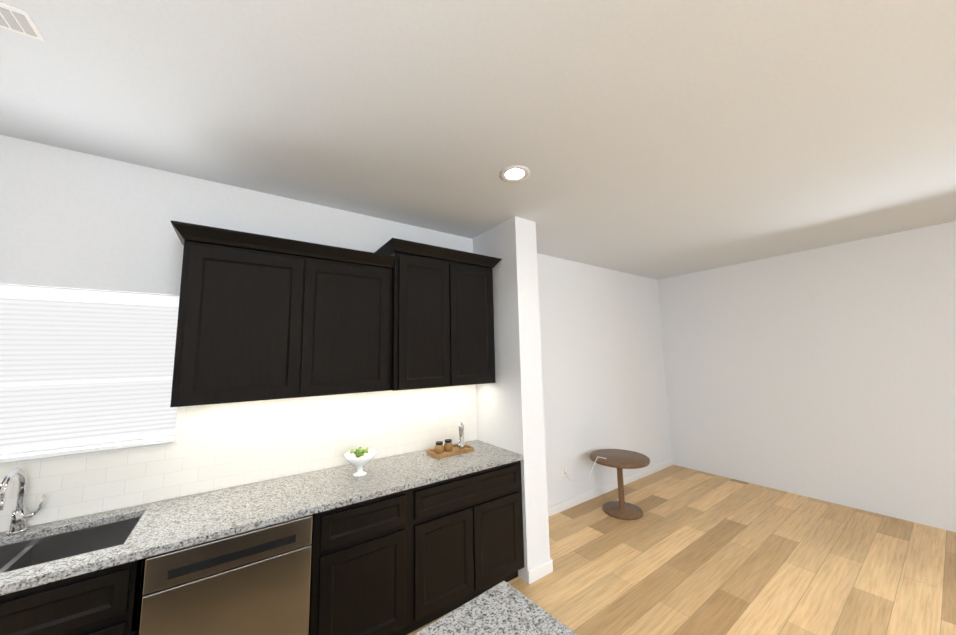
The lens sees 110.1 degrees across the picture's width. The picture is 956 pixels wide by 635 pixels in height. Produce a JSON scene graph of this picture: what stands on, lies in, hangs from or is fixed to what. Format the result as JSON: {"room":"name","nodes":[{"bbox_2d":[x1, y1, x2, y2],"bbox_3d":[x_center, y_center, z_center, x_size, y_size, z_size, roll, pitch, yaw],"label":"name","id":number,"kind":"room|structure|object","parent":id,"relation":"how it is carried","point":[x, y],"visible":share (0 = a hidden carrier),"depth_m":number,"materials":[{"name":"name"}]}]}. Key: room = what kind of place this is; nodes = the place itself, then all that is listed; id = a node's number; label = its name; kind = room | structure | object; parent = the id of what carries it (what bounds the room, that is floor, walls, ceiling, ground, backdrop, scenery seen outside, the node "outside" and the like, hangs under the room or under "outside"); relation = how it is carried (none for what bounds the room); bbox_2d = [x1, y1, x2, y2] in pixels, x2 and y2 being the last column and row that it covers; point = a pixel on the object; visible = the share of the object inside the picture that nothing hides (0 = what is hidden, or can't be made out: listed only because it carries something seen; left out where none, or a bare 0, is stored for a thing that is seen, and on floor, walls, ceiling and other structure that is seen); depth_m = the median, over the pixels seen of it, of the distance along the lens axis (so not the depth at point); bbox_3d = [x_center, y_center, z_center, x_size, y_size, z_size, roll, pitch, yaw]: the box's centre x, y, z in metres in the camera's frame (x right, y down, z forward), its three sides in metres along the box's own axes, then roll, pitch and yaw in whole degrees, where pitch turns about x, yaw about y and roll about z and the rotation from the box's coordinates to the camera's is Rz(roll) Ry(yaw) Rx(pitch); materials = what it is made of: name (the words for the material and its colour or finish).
{"room":"kitchen","nodes":[
{"label":"kitchen","id":0,"kind":"room"},
{"bbox_2d":[0,135,671,531],"bbox_3d":[-0.444,0.617,2.966,8.400,2.850,0.150,3,-8,-35],"label":"wall","id":1,"kind":"structure","parent":0,"point":[76,221],"depth_m":2.45,"materials":[{"name":"paint"}]},
{"bbox_2d":[0,434,174,462],"bbox_3d":[-2.152,0.684,1.699,0.920,0.022,0.140,3,-8,-35],"label":"window sill","id":2,"kind":"structure","parent":1,"relation":"attached to","point":[48,452],"depth_m":1.73,"materials":[{"name":"white"}]},
{"bbox_2d":[0,384,476,531],"bbox_3d":[-1.865,0.744,1.851,4.510,0.560,0.008,3,-8,-35],"label":"backsplash","id":3,"kind":"structure","parent":1,"relation":"attached to","point":[211,447],"depth_m":2.10,"materials":[{"name":"tile"}]},
{"bbox_2d":[170,220,396,406],"bbox_3d":[-1.190,0.024,2.174,1.213,0.955,0.404,3,-8,-35],"label":"upper cabinet","id":4,"kind":"object","parent":1,"relation":"attached to","point":[262,317],"visible":1,"depth_m":1.99,"materials":[{"name":"black wood"}]},
{"bbox_2d":[430,409,437,423],"bbox_3d":[-0.381,0.851,2.872,0.075,0.115,0.008,3,-8,-35],"label":"electrical outlet","id":5,"kind":"object","parent":1,"relation":"attached to","point":[434,416],"visible":1,"depth_m":2.87,"materials":[{"name":"white plastic"}]},
{"bbox_2d":[374,238,501,390],"bbox_3d":[-0.316,0.016,2.759,0.993,1.070,0.454,3,-8,-35],"label":"upper cabinet","id":6,"kind":"object","parent":1,"relation":"attached to","point":[442,318],"visible":0.94,"depth_m":2.57,"materials":[{"name":"black wood"}]},
{"bbox_2d":[562,465,566,476],"bbox_3d":[0.959,1.706,3.712,0.075,0.115,0.008,3,-8,-35],"label":"electrical outlet","id":7,"kind":"object","parent":1,"relation":"attached to","point":[564,469],"visible":1,"depth_m":3.71,"materials":[{"name":"white plastic"}]},
{"bbox_2d":[565,456,605,482],"bbox_3d":[1.167,1.642,3.629,0.245,0.307,0.372,3,-8,-35],"label":"hanging cord","id":8,"kind":"object","parent":7,"relation":"hanging from","point":[590,472],"visible":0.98,"depth_m":3.59,"materials":[{"name":"white plastic"}]},
{"bbox_2d":[528,458,673,583],"bbox_3d":[1.664,2.055,3.765,3.590,0.090,0.654,3,-8,-35],"label":"baseboard","id":9,"kind":"structure","parent":1,"relation":"attached to","point":[536,573],"depth_m":3.82,"materials":[{"name":"white wood"}]},
{"bbox_2d":[0,0,955,279],"bbox_3d":[1.937,-1.299,-0.290,8.400,0.100,8.580,3,-8,-35],"label":"ceiling","id":10,"kind":"structure","parent":0,"point":[656,138],"depth_m":1.59,"materials":[{"name":"paint"}]},
{"bbox_2d":[0,2,44,41],"bbox_3d":[-1.650,-1.009,1.070,0.300,0.009,0.120,3,-8,-35],"label":"ceiling vent","id":11,"kind":"object","parent":10,"relation":"in","point":[17,20],"visible":1,"depth_m":1.13,"materials":[{"name":"white metal"}]},
{"bbox_2d":[500,165,529,181],"bbox_3d":[0.238,-0.923,2.154,0.194,0.008,0.194,3,-8,-35],"label":"recessed light","id":12,"kind":"object","parent":10,"relation":"in","point":[517,173],"visible":1,"depth_m":2.15,"materials":[{"name":"white"}]},
{"bbox_2d":[473,216,549,582],"bbox_3d":[0.258,0.603,2.975,0.240,2.850,0.640,3,-8,-35],"label":"wall","id":13,"kind":"structure","parent":0,"point":[510,409],"depth_m":2.77,"materials":[{"name":"paint"}]},
{"bbox_2d":[407,465,955,634],"bbox_3d":[1.999,1.621,-0.631,8.400,0.080,8.580,3,-8,-35],"label":"floor","id":14,"kind":"structure","parent":0,"point":[692,552],"depth_m":2.62,"materials":[{"name":"brown wood"}]},
{"bbox_2d":[0,560,144,634],"bbox_3d":[-1.938,1.588,1.304,0.930,0.599,0.626,3,-8,-35],"label":"base cabinet","id":15,"kind":"object","parent":14,"relation":"on","point":[110,602],"depth_m":1.28,"materials":[{"name":"black wood"}]},
{"bbox_2d":[139,515,312,634],"bbox_3d":[-1.280,1.484,1.752,0.634,0.881,0.600,3,-8,-35],"label":"dishwasher","id":16,"kind":"object","parent":14,"relation":"on","point":[255,582],"visible":0.81,"depth_m":1.54,"materials":[{"name":"grey metal"}]},
{"bbox_2d":[308,488,415,634],"bbox_3d":[-0.806,1.514,2.111,0.540,0.884,0.626,3,-8,-35],"label":"base cabinet","id":17,"kind":"object","parent":14,"relation":"on","point":[406,562],"depth_m":1.87,"materials":[{"name":"black wood"}]},
{"bbox_2d":[0,440,522,595],"bbox_3d":[-1.673,1.005,1.558,4.498,0.035,0.631,3,-8,-35],"label":"countertop","id":18,"kind":"structure","parent":17,"relation":"on","point":[165,526],"depth_m":1.72,"materials":[{"name":"white stone"}]},
{"bbox_2d":[0,469,46,535],"bbox_3d":[-2.074,0.839,1.512,0.111,0.301,0.231,3,-8,-35],"label":"faucet","id":19,"kind":"object","parent":18,"relation":"on","point":[20,515],"visible":1,"depth_m":1.55,"materials":[{"name":"silver metal"}]},
{"bbox_2d":[0,517,140,572],"bbox_3d":[-1.953,1.116,1.358,0.804,0.219,0.434,3,-8,-35],"label":"sink basin","id":20,"kind":"object","parent":18,"relation":"in","point":[19,555],"visible":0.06,"depth_m":1.60,"materials":[{"name":"silver metal"}]},
{"bbox_2d":[344,447,376,476],"bbox_3d":[-0.789,0.963,2.240,0.210,0.169,0.210,3,-8,-35],"label":"bowl","id":21,"kind":"object","parent":18,"relation":"on","point":[359,457],"visible":1,"depth_m":2.21,"materials":[{"name":"white ceramic"}]},
{"bbox_2d":[426,422,473,458],"bbox_3d":[-0.226,0.978,2.709,0.340,0.224,0.180,3,-8,-35],"label":"tray","id":22,"kind":"object","parent":18,"relation":"on","point":[448,448],"visible":0.96,"depth_m":2.68,"materials":[{"name":"brown wood"}]},
{"bbox_2d":[412,460,523,631],"bbox_3d":[-0.204,1.550,2.530,0.927,0.884,0.626,3,-8,-35],"label":"base cabinet","id":23,"kind":"object","parent":14,"relation":"on","point":[469,527],"depth_m":2.25,"materials":[{"name":"black wood"}]},
{"bbox_2d":[414,581,577,634],"bbox_3d":[-0.250,1.272,0.291,1.560,0.920,0.820,4,-9,-39],"label":"kitchen island","id":24,"kind":"object","parent":14,"relation":"on","point":[503,608],"visible":1,"depth_m":0.98,"materials":[{"name":"grey stone"}]},
{"bbox_2d":[590,449,649,519],"bbox_3d":[1.549,1.802,3.628,0.610,0.565,0.610,3,-8,-35],"label":"side table","id":25,"kind":"object","parent":14,"relation":"on","point":[620,460],"visible":0.98,"depth_m":3.58,"materials":[{"name":"brown wood"}]},
{"bbox_2d":[657,221,955,531],"bbox_3d":[5.350,0.369,1.892,0.150,2.850,8.280,3,-8,-35],"label":"wall","id":26,"kind":"structure","parent":0,"point":[827,373],"depth_m":3.76,"materials":[{"name":"paint"}]},
{"bbox_3d":[-2.216,0.271,1.825,0.920,0.833,0.050,3,-8,-35],"label":"window","id":27,"kind":"structure","parent":0,"visible":0},
{"bbox_2d":[0,285,178,453],"bbox_3d":[-2.182,0.264,1.778,0.912,0.824,0.063,3,-8,-35],"label":"window blinds","id":28,"kind":"object","parent":27,"relation":"attached to","point":[79,367],"visible":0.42,"depth_m":1.82,"materials":[{"name":"white plastic"}]}
]}

